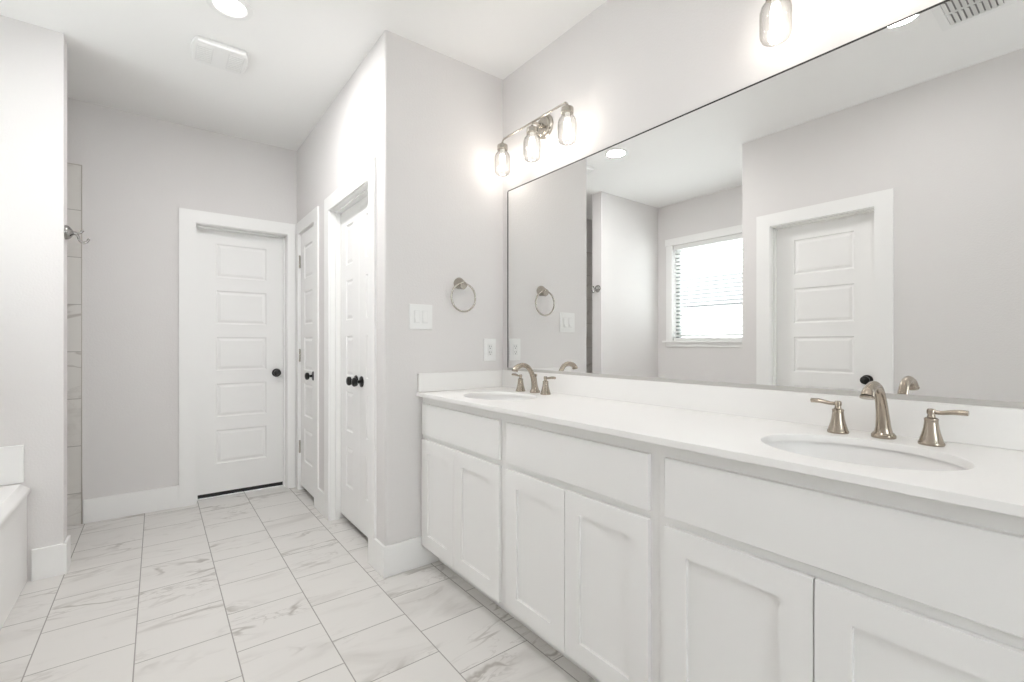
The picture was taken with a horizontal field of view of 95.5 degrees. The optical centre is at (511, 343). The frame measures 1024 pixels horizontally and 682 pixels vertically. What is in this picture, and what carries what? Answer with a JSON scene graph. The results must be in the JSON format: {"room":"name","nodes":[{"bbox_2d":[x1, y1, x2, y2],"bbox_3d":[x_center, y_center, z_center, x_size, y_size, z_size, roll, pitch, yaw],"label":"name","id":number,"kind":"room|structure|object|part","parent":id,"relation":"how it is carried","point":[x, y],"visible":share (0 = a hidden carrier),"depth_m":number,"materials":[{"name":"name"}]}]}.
{"room":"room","nodes":[
{"label":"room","id":0,"kind":"room"},
{"bbox_2d":[0,15,66,581],"bbox_3d":[-2.691,-0.203,2.105,0.970,2.733,0.122,0,0,-37],"label":"wall","id":1,"kind":"structure","parent":0,"point":[33,58],"depth_m":2.29,"materials":[{"name":"white paint"}]},
{"bbox_2d":[31,535,70,580],"bbox_3d":[-2.341,1.086,2.363,0.127,0.155,0.136,0,0,-37],"label":"baseboard","id":2,"kind":"structure","parent":1,"relation":"attached to","point":[54,560],"depth_m":2.31,"materials":[{"name":"white paint"}]},
{"bbox_2d":[64,225,89,243],"bbox_3d":[-2.257,-0.566,2.416,0.097,0.088,0.074,0,0,-37],"label":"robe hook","id":3,"kind":"object","parent":1,"relation":"attached to","point":[68,232],"visible":1,"depth_m":2.39,"materials":[{"name":"silver metal"}]},
{"bbox_2d":[67,98,296,525],"bbox_3d":[-2.394,-0.203,3.372,2.981,2.733,0.124,0,0,-37],"label":"wall","id":4,"kind":"structure","parent":0,"point":[138,171],"depth_m":3.16,"materials":[{"name":"white paint"}]},
{"bbox_2d":[68,163,81,523],"bbox_3d":[-3.159,0.005,2.711,0.962,2.317,0.007,0,0,-37],"label":"trim","id":5,"kind":"structure","parent":4,"relation":"attached to","point":[68,163],"depth_m":3.00,"materials":[{"name":"beige tile"}]},
{"bbox_2d":[83,485,178,523],"bbox_3d":[-2.571,1.086,3.156,0.504,0.155,0.014,0,0,-37],"label":"baseboard","id":6,"kind":"structure","parent":4,"relation":"attached to","point":[146,501],"depth_m":3.14,"materials":[{"name":"white paint"}]},
{"bbox_2d":[179,208,294,507],"bbox_3d":[-2.126,0.098,3.620,0.767,2.131,0.217,0,0,-37],"label":"door","id":7,"kind":"structure","parent":4,"relation":"in","point":[237,273],"depth_m":3.61,"materials":[{"name":"white paint"}]},
{"bbox_3d":[-1.900,0.235,3.761,0.055,0.055,0.053,0,0,-37],"label":"knob","id":8,"kind":"part","parent":7,"relation":"part of","materials":[{"name":"black metal"}]},
{"bbox_2d":[0,485,596,681],"bbox_3d":[-0.515,1.213,0.913,3.281,0.100,6.775,0,0,-37],"label":"floor","id":9,"kind":"structure","parent":0,"point":[257,585],"depth_m":1.99,"materials":[{"name":"tile"}]},
{"bbox_2d":[0,445,30,630],"bbox_3d":[-2.261,0.827,1.448,0.852,0.673,1.441,0,0,-37],"label":"bathtub","id":10,"kind":"object","parent":9,"relation":"on","point":[13,498],"visible":1,"depth_m":2.10,"materials":[{"name":"white ceramic"}]},
{"bbox_2d":[0,445,30,526],"bbox_3d":[-2.261,0.784,1.448,0.852,0.588,1.441,0,0,-37],"label":"tub","id":11,"kind":"object","parent":10,"relation":"in","point":[13,498],"depth_m":2.21,"materials":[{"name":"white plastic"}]},
{"bbox_2d":[421,397,523,624],"bbox_3d":[-0.047,0.718,2.308,0.539,0.890,0.730,0,0,-37],"label":"vanity cabinet","id":12,"kind":"object","parent":9,"relation":"on","point":[463,447],"visible":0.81,"depth_m":2.09,"materials":[{"name":"white paint"}]},
{"bbox_3d":[-0.366,0.770,2.294,0.015,0.552,0.330,0,0,-37],"label":"cabinet door","id":13,"kind":"part","parent":12,"relation":"part of","materials":[{"name":"white paint"}]},
{"bbox_3d":[-0.256,0.390,2.151,0.015,0.160,0.684,0,0,-37],"label":"false drawer","id":14,"kind":"part","parent":12,"relation":"part of","materials":[{"name":"white paint"}]},
{"bbox_3d":[-0.156,0.770,2.020,0.015,0.552,0.355,0,0,-37],"label":"cabinet door","id":15,"kind":"part","parent":12,"relation":"part of","materials":[{"name":"white paint"}]},
{"bbox_2d":[505,414,658,681],"bbox_3d":[0.393,0.718,1.733,0.539,0.890,0.717,0,0,-37],"label":"vanity cabinet","id":16,"kind":"object","parent":9,"relation":"on","point":[582,506],"visible":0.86,"depth_m":1.50,"materials":[{"name":"white paint"}]},
{"bbox_3d":[0.082,0.770,1.708,0.015,0.552,0.330,0,0,-37],"label":"cabinet door","id":17,"kind":"part","parent":16,"relation":"part of","materials":[{"name":"white paint"}]},
{"bbox_3d":[0.184,0.390,1.574,0.015,0.160,0.668,0,0,-37],"label":"false drawer","id":18,"kind":"part","parent":16,"relation":"part of","materials":[{"name":"white paint"}]},
{"bbox_3d":[0.286,0.770,1.442,0.015,0.552,0.334,0,0,-37],"label":"cabinet door","id":19,"kind":"part","parent":16,"relation":"part of","materials":[{"name":"white paint"}]},
{"bbox_2d":[416,370,1023,517],"bbox_3d":[0.405,0.213,1.702,0.560,0.118,2.243,0,0,-37],"label":"countertop","id":20,"kind":"structure","parent":16,"relation":"on","point":[735,423],"depth_m":1.33,"materials":[{"name":"white stone"}]},
{"bbox_2d":[468,395,531,399],"bbox_3d":[-0.059,0.352,2.263,0.359,0.160,0.447,0,0,-37],"label":"sink basin","id":21,"kind":"object","parent":20,"relation":"in","point":[485,397],"visible":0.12,"depth_m":2.44,"materials":[{"name":"white ceramic"}]},
{"bbox_2d":[512,363,555,394],"bbox_3d":[0.071,0.174,2.363,0.175,0.156,0.334,0,0,-37],"label":"faucet","id":22,"kind":"object","parent":20,"relation":"on","point":[545,390],"visible":1,"depth_m":2.37,"materials":[{"name":"silver metal"}]},
{"bbox_3d":[0.045,0.212,2.469,0.052,0.080,0.052,0,0,-37],"label":"handle","id":23,"kind":"part","parent":22,"relation":"part of","materials":[{"name":"silver metal"}]},
{"bbox_3d":[0.072,0.174,2.364,0.172,0.156,0.055,0,0,-37],"label":"spout","id":24,"kind":"part","parent":22,"relation":"part of","materials":[{"name":"silver metal"}]},
{"bbox_3d":[0.167,0.212,2.310,0.052,0.080,0.052,0,0,-37],"label":"handle","id":25,"kind":"part","parent":22,"relation":"part of","materials":[{"name":"silver metal"}]},
{"bbox_3d":[0.184,0.167,2.287,0.019,0.017,0.076,0,0,-37],"label":"lever","id":26,"kind":"part","parent":22,"relation":"part of","materials":[{"name":"silver metal"}]},
{"bbox_2d":[765,441,966,470],"bbox_3d":[0.820,0.352,1.113,0.359,0.160,0.447,0,0,-37],"label":"sink basin","id":27,"kind":"object","parent":20,"relation":"in","point":[854,454],"visible":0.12,"depth_m":1.23,"materials":[{"name":"white ceramic"}]},
{"bbox_2d":[810,381,968,446],"bbox_3d":[0.950,0.174,1.212,0.175,0.156,0.334,0,0,-37],"label":"faucet","id":28,"kind":"object","parent":20,"relation":"on","point":[930,435],"visible":1,"depth_m":1.22,"materials":[{"name":"silver metal"}]},
{"bbox_3d":[0.907,0.167,1.341,0.019,0.017,0.076,0,0,-37],"label":"lever","id":29,"kind":"part","parent":28,"relation":"part of","materials":[{"name":"silver metal"}]},
{"bbox_3d":[0.924,0.212,1.318,0.052,0.080,0.052,0,0,-37],"label":"handle","id":30,"kind":"part","parent":28,"relation":"part of","materials":[{"name":"silver metal"}]},
{"bbox_3d":[0.952,0.174,1.213,0.172,0.156,0.055,0,0,-37],"label":"spout","id":31,"kind":"part","parent":28,"relation":"part of","materials":[{"name":"silver metal"}]},
{"bbox_3d":[1.046,0.212,1.159,0.052,0.080,0.052,0,0,-37],"label":"handle","id":32,"kind":"part","parent":28,"relation":"part of","materials":[{"name":"silver metal"}]},
{"bbox_3d":[1.063,0.167,1.136,0.019,0.017,0.076,0,0,-37],"label":"lever","id":33,"kind":"part","parent":28,"relation":"part of","materials":[{"name":"silver metal"}]},
{"bbox_2d":[659,445,1023,681],"bbox_3d":[0.848,0.718,1.138,0.539,0.890,0.778,0,0,-37],"label":"vanity cabinet","id":34,"kind":"object","parent":9,"relation":"on","point":[767,574],"visible":0.88,"depth_m":0.97,"materials":[{"name":"white paint"}]},
{"bbox_3d":[0.528,0.770,1.124,0.015,0.552,0.361,0,0,-37],"label":"cabinet door","id":35,"kind":"part","parent":34,"relation":"part of","materials":[{"name":"white paint"}]},
{"bbox_3d":[0.750,0.770,0.835,0.015,0.552,0.362,0,0,-37],"label":"cabinet door","id":36,"kind":"part","parent":34,"relation":"part of","materials":[{"name":"white paint"}]},
{"bbox_2d":[0,0,606,150],"bbox_3d":[-0.515,-1.620,0.913,3.281,0.100,6.775,0,0,-37],"label":"ceiling","id":37,"kind":"structure","parent":0,"point":[133,56],"depth_m":2.44,"materials":[{"name":"white paint"}]},
{"bbox_2d":[190,35,247,73],"bbox_3d":[-1.581,-1.554,2.515,0.262,0.032,0.233,0,0,-37],"label":"exhaust fan","id":38,"kind":"object","parent":37,"relation":"attached to","point":[203,50],"visible":1,"depth_m":2.48,"materials":[{"name":"white plastic"}]},
{"bbox_3d":[-1.637,-1.542,2.472,0.076,0.002,0.173,0,0,-37],"label":"intake panel","id":39,"kind":"part","parent":38,"relation":"part of","materials":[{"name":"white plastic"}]},
{"bbox_3d":[-1.525,-1.542,2.558,0.076,0.002,0.173,0,0,-37],"label":"intake panel","id":40,"kind":"part","parent":38,"relation":"part of","materials":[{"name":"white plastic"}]},
{"bbox_2d":[206,0,252,20],"bbox_3d":[-1.310,-1.566,2.158,0.190,0.008,0.190,0,0,-37],"label":"recessed light","id":41,"kind":"object","parent":37,"relation":"in","point":[240,10],"visible":1,"depth_m":2.17,"materials":[{"name":"white plastic"}]},
{"bbox_2d":[297,30,407,545],"bbox_3d":[-1.146,-0.203,3.091,0.120,2.733,1.847,0,0,-37],"label":"wall","id":42,"kind":"structure","parent":0,"point":[367,119],"depth_m":2.38,"materials":[{"name":"white paint"}]},
{"bbox_2d":[296,206,318,508],"bbox_3d":[-1.523,0.098,3.540,0.173,2.131,0.639,0,0,-37],"label":"door","id":43,"kind":"structure","parent":42,"relation":"in","point":[307,228],"depth_m":3.53,"materials":[{"name":"white paint"}]},
{"bbox_3d":[-1.481,0.235,3.386,0.053,0.055,0.055,0,0,-37],"label":"knob","id":44,"kind":"part","parent":43,"relation":"part of","materials":[{"name":"black metal"}]},
{"bbox_2d":[324,157,375,567],"bbox_3d":[-0.936,0.098,2.806,0.132,2.131,0.905,0,0,-37],"label":"door","id":45,"kind":"structure","parent":42,"relation":"in","point":[350,210],"depth_m":2.92,"materials":[{"name":"white paint"}]},
{"bbox_3d":[-0.981,0.226,2.829,0.053,0.055,0.055,0,0,-37],"label":"knob","id":46,"kind":"part","parent":45,"relation":"part of","materials":[{"name":"black metal"}]},
{"bbox_3d":[-0.922,0.226,2.752,0.053,0.055,0.055,0,0,-37],"label":"knob","id":47,"kind":"part","parent":45,"relation":"part of","materials":[{"name":"black metal"}]},
{"bbox_2d":[317,488,384,576],"bbox_3d":[-1.000,1.086,2.789,0.014,0.155,1.189,0,0,-37],"label":"baseboard","id":48,"kind":"structure","parent":42,"relation":"attached to","point":[378,546],"depth_m":2.39,"materials":[{"name":"white paint"}]},
{"bbox_2d":[408,39,502,539],"bbox_3d":[-0.332,-0.203,2.627,0.610,2.733,0.120,0,0,-37],"label":"wall","id":49,"kind":"structure","parent":0,"point":[455,107],"depth_m":2.55,"materials":[{"name":"white paint"}]},
{"bbox_2d":[383,536,438,577],"bbox_3d":[-0.518,1.086,2.400,0.308,0.155,0.014,0,0,-37],"label":"baseboard","id":50,"kind":"structure","parent":49,"relation":"attached to","point":[410,554],"depth_m":2.37,"materials":[{"name":"white paint"}]},
{"bbox_2d":[409,304,431,328],"bbox_3d":[-0.476,-0.141,2.433,0.133,0.130,0.014,0,0,-37],"label":"light switch","id":51,"kind":"object","parent":49,"relation":"attached to","point":[420,316],"visible":1,"depth_m":2.43,"materials":[{"name":"white plastic"}]},
{"bbox_2d":[450,277,475,311],"bbox_3d":[-0.278,-0.270,2.560,0.163,0.195,0.072,0,0,-37],"label":"towel ring","id":52,"kind":"object","parent":49,"relation":"attached to","point":[459,283],"visible":1,"depth_m":2.54,"materials":[{"name":"grey metal"}]},
{"bbox_3d":[-0.280,-0.332,2.559,0.066,0.070,0.072,0,0,-37],"label":"post","id":53,"kind":"part","parent":52,"relation":"part of","materials":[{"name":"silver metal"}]},
{"bbox_2d":[484,338,495,360],"bbox_3d":[-0.129,0.034,2.701,0.085,0.131,0.009,0,0,-37],"label":"power outlet","id":54,"kind":"object","parent":49,"relation":"attached to","point":[489,343],"visible":1,"depth_m":2.70,"materials":[{"name":"white plastic"}]},
{"bbox_2d":[488,344,492,355],"bbox_3d":[-0.127,0.034,2.699,0.034,0.067,0.003,0,0,-37],"label":"receptacle","id":55,"kind":"object","parent":54,"relation":"attached to","point":[490,346],"depth_m":2.70,"materials":[{"name":"grey plastic"}]},
{"bbox_2d":[503,0,1019,408],"bbox_3d":[0.723,-0.203,1.846,0.120,2.733,6.695,0,0,-37],"label":"wall","id":56,"kind":"structure","parent":0,"point":[627,69],"depth_m":1.95,"materials":[{"name":"white paint"}]},
{"bbox_2d":[497,102,573,168],"bbox_3d":[0.122,-1.082,2.421,0.136,0.260,0.612,0,0,-37],"label":"vanity light","id":57,"kind":"object","parent":56,"relation":"attached to","point":[543,129],"visible":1,"depth_m":2.41,"materials":[{"name":"grey metal"}]},
{"bbox_3d":[-0.054,-1.025,2.615,0.033,0.083,0.033,0,0,-37],"label":"bulb","id":58,"kind":"part","parent":57,"relation":"part of","materials":[{"name":"white glass"}]},
{"bbox_3d":[0.104,-1.025,2.408,0.033,0.083,0.033,0,0,-37],"label":"bulb","id":59,"kind":"part","parent":57,"relation":"part of","materials":[{"name":"white glass"}]},
{"bbox_3d":[0.132,-1.149,2.429,0.072,0.026,0.026,0,0,-37],"label":"arm","id":60,"kind":"part","parent":57,"relation":"part of","materials":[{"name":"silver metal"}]},
{"bbox_3d":[0.166,-1.149,2.455,0.025,0.128,0.128,0,0,-37],"label":"plate","id":61,"kind":"part","parent":57,"relation":"part of","materials":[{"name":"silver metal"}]},
{"bbox_3d":[0.262,-1.025,2.201,0.033,0.083,0.033,0,0,-37],"label":"bulb","id":62,"kind":"part","parent":57,"relation":"part of","materials":[{"name":"white glass"}]},
{"bbox_2d":[507,0,1023,408],"bbox_3d":[0.644,-0.370,1.846,0.006,1.048,2.202,0,0,-37],"label":"vanity mirror","id":63,"kind":"object","parent":56,"relation":"attached to","point":[840,220],"visible":0.98,"depth_m":1.45,"materials":[{"name":"silver mirror"}]},
{"bbox_2d":[765,0,781,31],"bbox_3d":[1.004,-1.082,1.267,0.136,0.260,0.612,0,0,-37],"label":"vanity light","id":64,"kind":"object","parent":56,"relation":"attached to","point":[775,12],"visible":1,"depth_m":1.45,"materials":[{"name":"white glass"}]},
{"bbox_3d":[0.829,-1.025,1.460,0.033,0.083,0.033,0,0,-37],"label":"bulb","id":65,"kind":"part","parent":64,"relation":"part of","materials":[{"name":"white glass"}]}
]}

